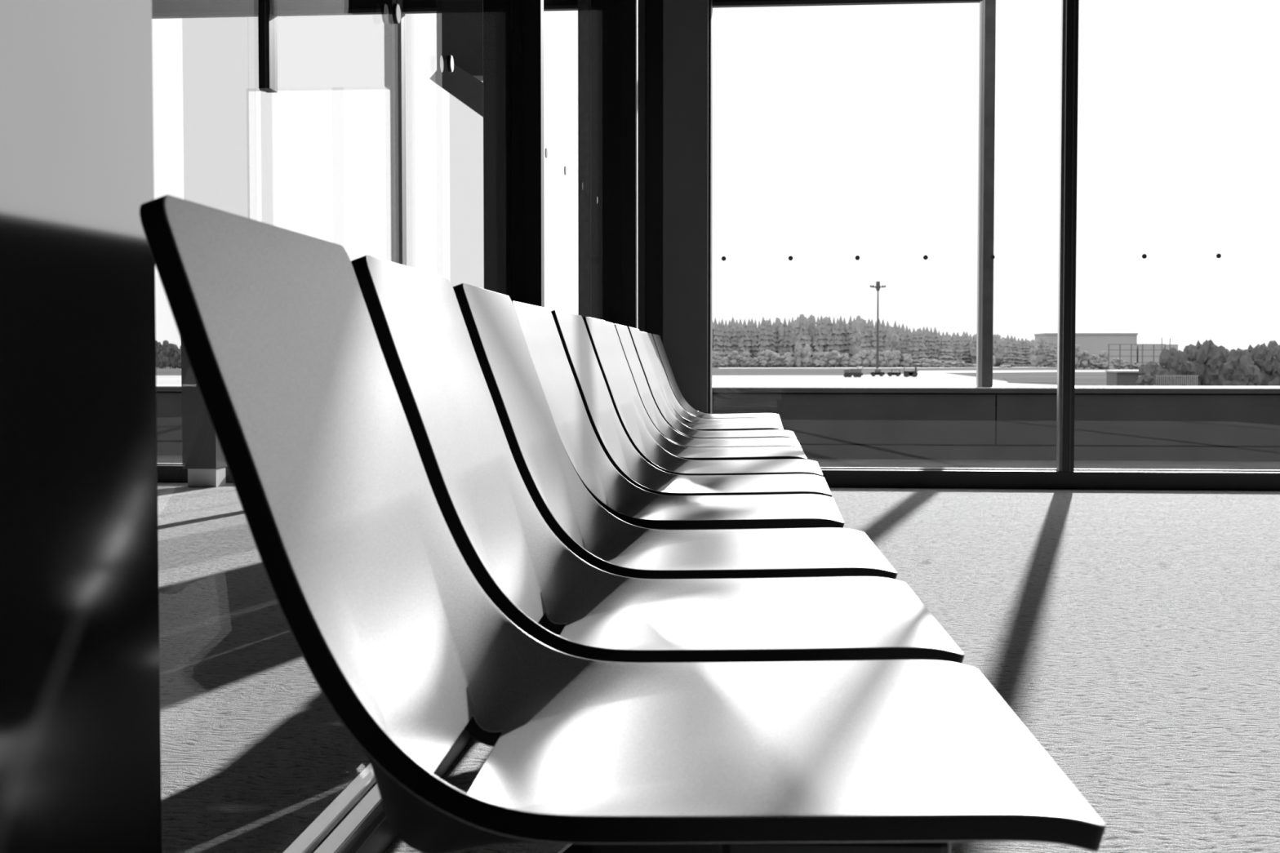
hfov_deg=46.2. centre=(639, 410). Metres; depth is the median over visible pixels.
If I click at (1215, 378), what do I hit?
broadleaf tree
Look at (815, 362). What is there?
broadleaf tree
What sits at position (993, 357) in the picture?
conifer tree
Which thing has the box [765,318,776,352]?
conifer tree
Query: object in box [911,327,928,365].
conifer tree
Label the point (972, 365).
broadleaf tree
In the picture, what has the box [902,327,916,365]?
conifer tree
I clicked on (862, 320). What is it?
conifer tree
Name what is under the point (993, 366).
road
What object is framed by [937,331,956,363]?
conifer tree
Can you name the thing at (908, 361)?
broadleaf tree
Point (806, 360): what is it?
broadleaf tree
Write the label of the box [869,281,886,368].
floodlight mast
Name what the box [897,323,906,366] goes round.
conifer tree
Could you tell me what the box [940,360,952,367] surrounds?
broadleaf tree
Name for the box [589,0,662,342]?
window frame
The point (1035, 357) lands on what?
broadleaf tree
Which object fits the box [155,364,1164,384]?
ground
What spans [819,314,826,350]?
conifer tree
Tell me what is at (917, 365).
broadleaf tree
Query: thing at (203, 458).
column
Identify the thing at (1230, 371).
broadleaf tree
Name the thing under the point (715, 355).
broadleaf tree
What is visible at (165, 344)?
broadleaf tree
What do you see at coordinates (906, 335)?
conifer tree
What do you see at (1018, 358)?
conifer tree
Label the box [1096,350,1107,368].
broadleaf tree
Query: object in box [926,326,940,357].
conifer tree
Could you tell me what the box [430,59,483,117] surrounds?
sloping arm
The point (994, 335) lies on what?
conifer tree
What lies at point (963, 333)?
conifer tree
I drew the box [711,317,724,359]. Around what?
conifer tree
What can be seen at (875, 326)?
conifer tree
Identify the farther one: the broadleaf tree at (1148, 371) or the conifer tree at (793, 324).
the conifer tree at (793, 324)
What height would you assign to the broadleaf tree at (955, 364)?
3.017 m
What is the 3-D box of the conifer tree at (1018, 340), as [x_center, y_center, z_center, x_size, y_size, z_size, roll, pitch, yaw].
[214.017,-33.204,850.295,11.307,16.604,11.970,0,2,6]
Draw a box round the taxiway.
[933,369,1105,373]
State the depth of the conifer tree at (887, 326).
878.77 m
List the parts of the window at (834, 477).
guide rail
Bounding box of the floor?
[157,482,1279,852]
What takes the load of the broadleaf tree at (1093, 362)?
on the ground
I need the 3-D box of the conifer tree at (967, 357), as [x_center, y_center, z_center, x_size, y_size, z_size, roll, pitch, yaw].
[183.101,-34.571,839.650,10.725,20.110,10.810,0,2,7]
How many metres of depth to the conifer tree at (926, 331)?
856.95 m
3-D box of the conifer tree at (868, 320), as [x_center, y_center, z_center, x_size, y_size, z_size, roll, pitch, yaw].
[134.771,-40.342,883.133,13.637,28.480,14.649,1,2,15]
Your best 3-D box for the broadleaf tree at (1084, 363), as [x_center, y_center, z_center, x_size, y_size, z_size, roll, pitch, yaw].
[204.944,-23.331,690.939,6.047,8.463,6.538,-1,2,-26]
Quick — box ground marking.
[850,379,862,385]
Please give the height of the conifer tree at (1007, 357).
18.363 m
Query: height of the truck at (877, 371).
2.407 m
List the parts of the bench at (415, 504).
leg, leg, seat, seat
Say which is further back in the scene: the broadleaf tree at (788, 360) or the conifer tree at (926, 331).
the conifer tree at (926, 331)
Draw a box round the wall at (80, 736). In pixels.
[0,0,161,852]
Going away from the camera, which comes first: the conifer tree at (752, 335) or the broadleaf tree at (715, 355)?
the broadleaf tree at (715, 355)
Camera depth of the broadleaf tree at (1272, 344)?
188.57 m
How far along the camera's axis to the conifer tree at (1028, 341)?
864.51 m
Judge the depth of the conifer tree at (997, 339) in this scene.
862.20 m
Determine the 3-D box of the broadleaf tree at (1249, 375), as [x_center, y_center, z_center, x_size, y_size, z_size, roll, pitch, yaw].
[72.617,-3.509,179.317,3.528,6.435,3.495,0,2,6]
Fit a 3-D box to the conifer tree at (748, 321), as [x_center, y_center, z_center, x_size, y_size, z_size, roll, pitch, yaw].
[62.307,-39.046,856.728,13.969,27.812,13.003,2,3,40]
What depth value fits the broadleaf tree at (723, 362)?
790.62 m
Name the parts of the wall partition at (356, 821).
rail, post, post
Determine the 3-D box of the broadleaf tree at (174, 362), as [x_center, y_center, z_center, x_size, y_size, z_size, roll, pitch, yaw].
[-225.159,-25.629,726.762,6.485,12.956,5.570,2,3,39]
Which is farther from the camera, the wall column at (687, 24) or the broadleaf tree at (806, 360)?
the broadleaf tree at (806, 360)
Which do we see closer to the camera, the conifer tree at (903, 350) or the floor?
the floor
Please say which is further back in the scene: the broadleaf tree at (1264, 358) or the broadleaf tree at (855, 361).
the broadleaf tree at (855, 361)
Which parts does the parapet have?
kick panel, panel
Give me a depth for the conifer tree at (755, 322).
867.05 m
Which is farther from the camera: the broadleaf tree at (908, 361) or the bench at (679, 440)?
the broadleaf tree at (908, 361)
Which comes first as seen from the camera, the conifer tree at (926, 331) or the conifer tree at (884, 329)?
the conifer tree at (926, 331)
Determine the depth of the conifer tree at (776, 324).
859.67 m
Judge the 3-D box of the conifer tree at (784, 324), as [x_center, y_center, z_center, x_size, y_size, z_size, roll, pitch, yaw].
[81.454,-38.672,843.654,11.339,28.015,12.181,-2,3,-36]
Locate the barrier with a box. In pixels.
[1154,374,1199,386]
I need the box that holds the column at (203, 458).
[181,341,227,487]
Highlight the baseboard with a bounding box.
[156,455,1279,470]
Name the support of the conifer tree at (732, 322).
on the ground
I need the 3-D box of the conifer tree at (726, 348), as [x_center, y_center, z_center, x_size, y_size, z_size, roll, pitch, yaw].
[48.604,-38.148,841.868,10.389,27.099,9.814,0,2,0]
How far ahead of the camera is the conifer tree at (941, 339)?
844.69 m
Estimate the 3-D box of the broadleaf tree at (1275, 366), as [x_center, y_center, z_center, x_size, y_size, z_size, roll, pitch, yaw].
[77.483,-4.288,180.932,2.956,7.507,3.196,2,3,38]
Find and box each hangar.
[1034,333,1137,364]
[1136,344,1177,364]
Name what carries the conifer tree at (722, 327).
on the ground
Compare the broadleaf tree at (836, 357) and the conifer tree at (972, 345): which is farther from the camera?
the conifer tree at (972, 345)
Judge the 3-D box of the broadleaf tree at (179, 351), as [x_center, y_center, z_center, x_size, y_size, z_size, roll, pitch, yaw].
[-221.729,-25.779,726.663,6.144,12.099,6.175,1,2,19]
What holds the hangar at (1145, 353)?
on the ground
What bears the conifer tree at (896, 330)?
on the ground
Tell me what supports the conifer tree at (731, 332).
on the ground
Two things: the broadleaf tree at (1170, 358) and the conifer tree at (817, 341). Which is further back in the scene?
the conifer tree at (817, 341)
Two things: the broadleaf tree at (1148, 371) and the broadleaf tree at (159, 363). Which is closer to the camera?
the broadleaf tree at (1148, 371)
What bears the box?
hanging from the ceiling
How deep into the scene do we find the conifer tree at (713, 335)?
835.67 m
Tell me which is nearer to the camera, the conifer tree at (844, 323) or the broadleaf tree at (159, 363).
the broadleaf tree at (159, 363)
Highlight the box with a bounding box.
[436,0,483,80]
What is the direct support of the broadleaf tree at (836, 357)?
on the ground
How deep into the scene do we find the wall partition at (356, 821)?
3.63 m
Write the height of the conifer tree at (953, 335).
20.186 m
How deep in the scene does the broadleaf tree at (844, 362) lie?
785.61 m
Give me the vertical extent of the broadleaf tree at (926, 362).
5.364 m
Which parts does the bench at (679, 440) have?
seat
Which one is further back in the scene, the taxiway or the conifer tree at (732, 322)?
the conifer tree at (732, 322)
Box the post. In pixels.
[976,0,995,386]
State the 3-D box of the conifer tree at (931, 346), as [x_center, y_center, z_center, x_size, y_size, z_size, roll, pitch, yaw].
[163.501,-35.873,840.243,9.461,22.669,9.386,0,2,11]
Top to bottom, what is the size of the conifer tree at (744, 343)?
27.262 m
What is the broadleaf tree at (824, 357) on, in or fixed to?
on the ground
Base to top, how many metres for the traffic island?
0.090 m
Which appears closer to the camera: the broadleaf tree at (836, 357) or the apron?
the apron
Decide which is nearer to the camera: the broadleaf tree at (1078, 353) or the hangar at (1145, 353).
the broadleaf tree at (1078, 353)
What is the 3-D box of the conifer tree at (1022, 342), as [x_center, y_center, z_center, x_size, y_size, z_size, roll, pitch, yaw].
[219.037,-33.618,859.947,12.870,16.729,13.825,-1,2,-28]
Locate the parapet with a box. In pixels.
[155,384,1279,461]
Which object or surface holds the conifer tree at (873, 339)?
on the ground
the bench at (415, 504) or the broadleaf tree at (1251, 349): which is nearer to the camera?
the bench at (415, 504)
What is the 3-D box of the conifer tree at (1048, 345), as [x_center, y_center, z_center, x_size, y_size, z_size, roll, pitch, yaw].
[226.217,-32.062,831.356,11.846,15.699,10.685,0,2,6]
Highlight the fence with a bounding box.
[1107,343,1165,369]
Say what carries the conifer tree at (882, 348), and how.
on the ground
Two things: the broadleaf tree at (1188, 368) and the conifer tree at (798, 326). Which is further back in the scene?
the conifer tree at (798, 326)
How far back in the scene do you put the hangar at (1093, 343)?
977.00 m
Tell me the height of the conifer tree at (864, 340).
26.475 m
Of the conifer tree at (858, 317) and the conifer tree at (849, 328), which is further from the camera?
the conifer tree at (858, 317)
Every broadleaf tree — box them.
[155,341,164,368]
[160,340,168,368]
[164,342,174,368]
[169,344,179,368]
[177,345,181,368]
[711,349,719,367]
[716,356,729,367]
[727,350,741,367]
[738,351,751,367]
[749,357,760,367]
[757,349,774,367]
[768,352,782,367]
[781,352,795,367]
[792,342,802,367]
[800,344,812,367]
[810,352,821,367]
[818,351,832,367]
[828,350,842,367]
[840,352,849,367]
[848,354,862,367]
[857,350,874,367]
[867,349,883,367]
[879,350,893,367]
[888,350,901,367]
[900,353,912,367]
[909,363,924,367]
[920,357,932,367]
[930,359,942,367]
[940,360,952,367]
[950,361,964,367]
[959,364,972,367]
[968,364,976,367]
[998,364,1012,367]
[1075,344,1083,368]
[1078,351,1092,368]
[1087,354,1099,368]
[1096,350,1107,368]
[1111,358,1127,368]
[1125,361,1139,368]
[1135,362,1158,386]
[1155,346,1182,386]
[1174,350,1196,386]
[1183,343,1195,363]
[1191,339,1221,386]
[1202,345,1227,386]
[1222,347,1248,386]
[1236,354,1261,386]
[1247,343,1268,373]
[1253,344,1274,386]
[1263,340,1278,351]
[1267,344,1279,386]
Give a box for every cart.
[887,368,901,376]
[903,365,917,377]
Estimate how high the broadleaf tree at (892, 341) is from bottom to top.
23.599 m
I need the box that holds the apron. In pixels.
[155,370,1057,386]
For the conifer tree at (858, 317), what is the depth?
871.72 m
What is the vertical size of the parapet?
1.076 m
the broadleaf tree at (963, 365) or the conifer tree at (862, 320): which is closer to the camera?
the broadleaf tree at (963, 365)
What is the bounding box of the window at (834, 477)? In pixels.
[151,0,1279,490]
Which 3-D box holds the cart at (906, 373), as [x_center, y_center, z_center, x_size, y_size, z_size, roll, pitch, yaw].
[76.841,-11.123,426.074,3.784,3.234,2.400,0,2,5]
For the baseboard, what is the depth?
11.00 m
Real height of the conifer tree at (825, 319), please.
29.175 m
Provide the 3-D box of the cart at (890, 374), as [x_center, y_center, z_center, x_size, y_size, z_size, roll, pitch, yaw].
[74.469,-11.055,439.639,3.807,2.111,2.400,0,2,5]
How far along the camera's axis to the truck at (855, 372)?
420.00 m
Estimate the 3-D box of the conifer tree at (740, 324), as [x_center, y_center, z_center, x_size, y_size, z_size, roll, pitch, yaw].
[57.729,-39.232,861.927,10.698,27.805,11.493,2,3,42]
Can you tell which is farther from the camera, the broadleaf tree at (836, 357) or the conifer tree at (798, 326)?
the conifer tree at (798, 326)
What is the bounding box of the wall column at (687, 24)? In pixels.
[662,0,712,413]
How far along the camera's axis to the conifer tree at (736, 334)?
848.00 m
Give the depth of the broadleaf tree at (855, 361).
784.27 m
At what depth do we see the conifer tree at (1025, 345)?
855.90 m
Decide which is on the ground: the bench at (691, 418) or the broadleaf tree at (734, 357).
the broadleaf tree at (734, 357)
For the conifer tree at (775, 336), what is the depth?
858.41 m
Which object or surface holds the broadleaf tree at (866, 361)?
on the ground
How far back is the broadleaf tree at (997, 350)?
846.55 m
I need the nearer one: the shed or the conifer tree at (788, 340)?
the shed
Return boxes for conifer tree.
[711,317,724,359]
[711,329,714,346]
[719,319,724,348]
[720,320,732,359]
[727,319,733,366]
[730,316,735,366]
[730,318,741,366]
[737,319,752,366]
[738,319,742,366]
[746,318,757,346]
[747,318,759,358]
[754,319,759,349]
[756,317,769,366]
[757,320,760,346]
[760,319,768,366]
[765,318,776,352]
[772,320,779,353]
[774,317,782,352]
[774,320,779,351]
[777,316,787,361]
[780,319,795,356]
[791,314,803,350]
[793,313,801,352]
[793,315,813,358]
[797,316,808,335]
[807,314,816,357]
[811,315,825,366]
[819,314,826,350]
[822,315,828,336]
[822,315,833,352]
[828,316,841,366]
[835,315,846,366]
[842,316,848,346]
[844,315,853,360]
[847,315,861,366]
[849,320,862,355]
[858,318,865,342]
[859,319,871,351]
[866,318,871,337]
[866,319,876,351]
[874,321,876,337]
[875,319,884,355]
[880,319,887,348]
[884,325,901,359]
[885,320,889,331]
[893,320,903,364]
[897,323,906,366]
[899,324,911,365]
[900,323,905,366]
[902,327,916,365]
[908,328,925,346]
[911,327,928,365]
[924,325,929,355]
[925,326,938,359]
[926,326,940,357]
[937,331,944,359]
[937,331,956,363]
[949,333,954,355]
[951,331,955,346]
[951,332,964,362]
[960,331,965,346]
[961,331,972,364]
[968,333,976,364]
[992,333,1001,340]
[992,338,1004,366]
[992,355,995,366]
[993,333,999,346]
[1000,333,1016,365]
[1009,336,1026,366]
[1017,337,1026,366]
[1020,337,1030,366]
[1022,338,1031,366]
[1026,339,1032,366]
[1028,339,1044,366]
[1029,334,1048,366]
[1041,338,1052,366]
[1044,341,1057,366]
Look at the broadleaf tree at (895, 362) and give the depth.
784.27 m
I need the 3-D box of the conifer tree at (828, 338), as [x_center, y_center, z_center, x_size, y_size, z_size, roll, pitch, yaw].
[105.754,-38.802,837.362,12.721,28.733,13.666,-1,3,-34]
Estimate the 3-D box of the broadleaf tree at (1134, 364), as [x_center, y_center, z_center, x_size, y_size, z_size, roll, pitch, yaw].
[226.185,-20.752,688.662,6.538,3.475,6.047,0,2,3]
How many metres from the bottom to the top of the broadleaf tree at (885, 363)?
10.028 m
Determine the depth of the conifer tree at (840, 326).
852.98 m
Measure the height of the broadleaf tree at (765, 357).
10.475 m
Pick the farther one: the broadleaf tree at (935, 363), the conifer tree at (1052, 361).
the conifer tree at (1052, 361)
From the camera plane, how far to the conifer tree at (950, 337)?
836.69 m
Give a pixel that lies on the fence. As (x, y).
(1119, 349)
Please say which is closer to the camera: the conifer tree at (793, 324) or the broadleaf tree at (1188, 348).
the broadleaf tree at (1188, 348)
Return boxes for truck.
[843,366,862,377]
[870,368,884,376]
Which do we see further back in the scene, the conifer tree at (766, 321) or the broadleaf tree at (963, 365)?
the conifer tree at (766, 321)
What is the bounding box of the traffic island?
[1003,373,1106,386]
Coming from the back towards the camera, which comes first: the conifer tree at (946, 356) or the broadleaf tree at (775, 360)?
the conifer tree at (946, 356)
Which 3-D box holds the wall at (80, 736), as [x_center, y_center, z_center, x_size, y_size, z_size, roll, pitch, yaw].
[-0.572,-1.083,-0.011,0.175,3.600,2.362,0,2,5]
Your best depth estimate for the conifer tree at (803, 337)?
833.22 m
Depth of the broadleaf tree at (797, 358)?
787.73 m
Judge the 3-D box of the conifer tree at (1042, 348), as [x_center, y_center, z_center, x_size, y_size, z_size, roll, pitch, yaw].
[220.499,-32.929,826.004,11.897,17.821,10.731,1,2,18]
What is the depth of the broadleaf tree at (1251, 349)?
186.74 m
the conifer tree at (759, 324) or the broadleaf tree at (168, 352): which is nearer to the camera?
the broadleaf tree at (168, 352)
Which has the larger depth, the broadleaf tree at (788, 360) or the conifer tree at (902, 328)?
the conifer tree at (902, 328)
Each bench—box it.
[139,195,1106,852]
[511,301,844,529]
[605,321,807,460]
[640,331,783,431]
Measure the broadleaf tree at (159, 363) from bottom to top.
13.449 m
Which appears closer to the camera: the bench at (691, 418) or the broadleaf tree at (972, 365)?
the bench at (691, 418)
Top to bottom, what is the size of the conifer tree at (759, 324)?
27.201 m
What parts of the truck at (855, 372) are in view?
tank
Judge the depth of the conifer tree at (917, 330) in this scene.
842.02 m
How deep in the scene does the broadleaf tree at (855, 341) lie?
837.91 m
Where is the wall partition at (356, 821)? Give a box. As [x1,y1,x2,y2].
[283,0,637,852]
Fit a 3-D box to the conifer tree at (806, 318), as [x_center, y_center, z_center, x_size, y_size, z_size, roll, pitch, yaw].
[94.334,-39.026,848.497,10.269,28.371,9.497,1,2,18]
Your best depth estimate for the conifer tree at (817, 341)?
833.63 m
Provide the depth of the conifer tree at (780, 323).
858.62 m
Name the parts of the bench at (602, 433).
seat, seat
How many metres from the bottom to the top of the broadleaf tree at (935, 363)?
4.506 m
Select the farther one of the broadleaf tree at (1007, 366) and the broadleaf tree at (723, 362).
the broadleaf tree at (723, 362)
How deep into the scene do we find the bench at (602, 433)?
3.26 m
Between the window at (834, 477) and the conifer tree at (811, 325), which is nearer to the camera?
the window at (834, 477)
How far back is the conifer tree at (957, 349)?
826.13 m
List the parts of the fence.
post, post, post, rail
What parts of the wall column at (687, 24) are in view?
edge trim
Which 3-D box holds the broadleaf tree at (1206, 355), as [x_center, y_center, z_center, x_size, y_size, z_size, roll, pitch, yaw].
[70.089,-4.370,186.534,4.338,9.004,3.726,2,3,39]
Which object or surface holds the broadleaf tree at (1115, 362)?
on the ground
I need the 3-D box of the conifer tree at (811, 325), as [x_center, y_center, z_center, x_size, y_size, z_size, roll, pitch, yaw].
[96.012,-39.197,838.682,6.754,29.427,7.304,-1,2,-15]
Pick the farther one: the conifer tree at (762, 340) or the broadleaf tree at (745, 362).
the conifer tree at (762, 340)
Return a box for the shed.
[1105,369,1140,386]
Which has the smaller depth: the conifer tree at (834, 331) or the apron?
the apron
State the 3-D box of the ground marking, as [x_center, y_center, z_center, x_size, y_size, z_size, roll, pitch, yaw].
[49.237,-6.626,345.059,2.965,0.020,75.685,0,2,5]
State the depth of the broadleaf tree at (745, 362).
790.42 m
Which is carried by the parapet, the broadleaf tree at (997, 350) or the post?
the post
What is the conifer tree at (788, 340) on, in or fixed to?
on the ground
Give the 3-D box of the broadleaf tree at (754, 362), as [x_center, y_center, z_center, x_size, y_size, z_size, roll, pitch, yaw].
[60.652,-25.358,792.374,7.095,5.446,7.029,-2,3,-42]
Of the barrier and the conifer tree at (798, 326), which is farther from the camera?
the conifer tree at (798, 326)
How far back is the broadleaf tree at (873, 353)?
784.65 m
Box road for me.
[718,366,1057,368]

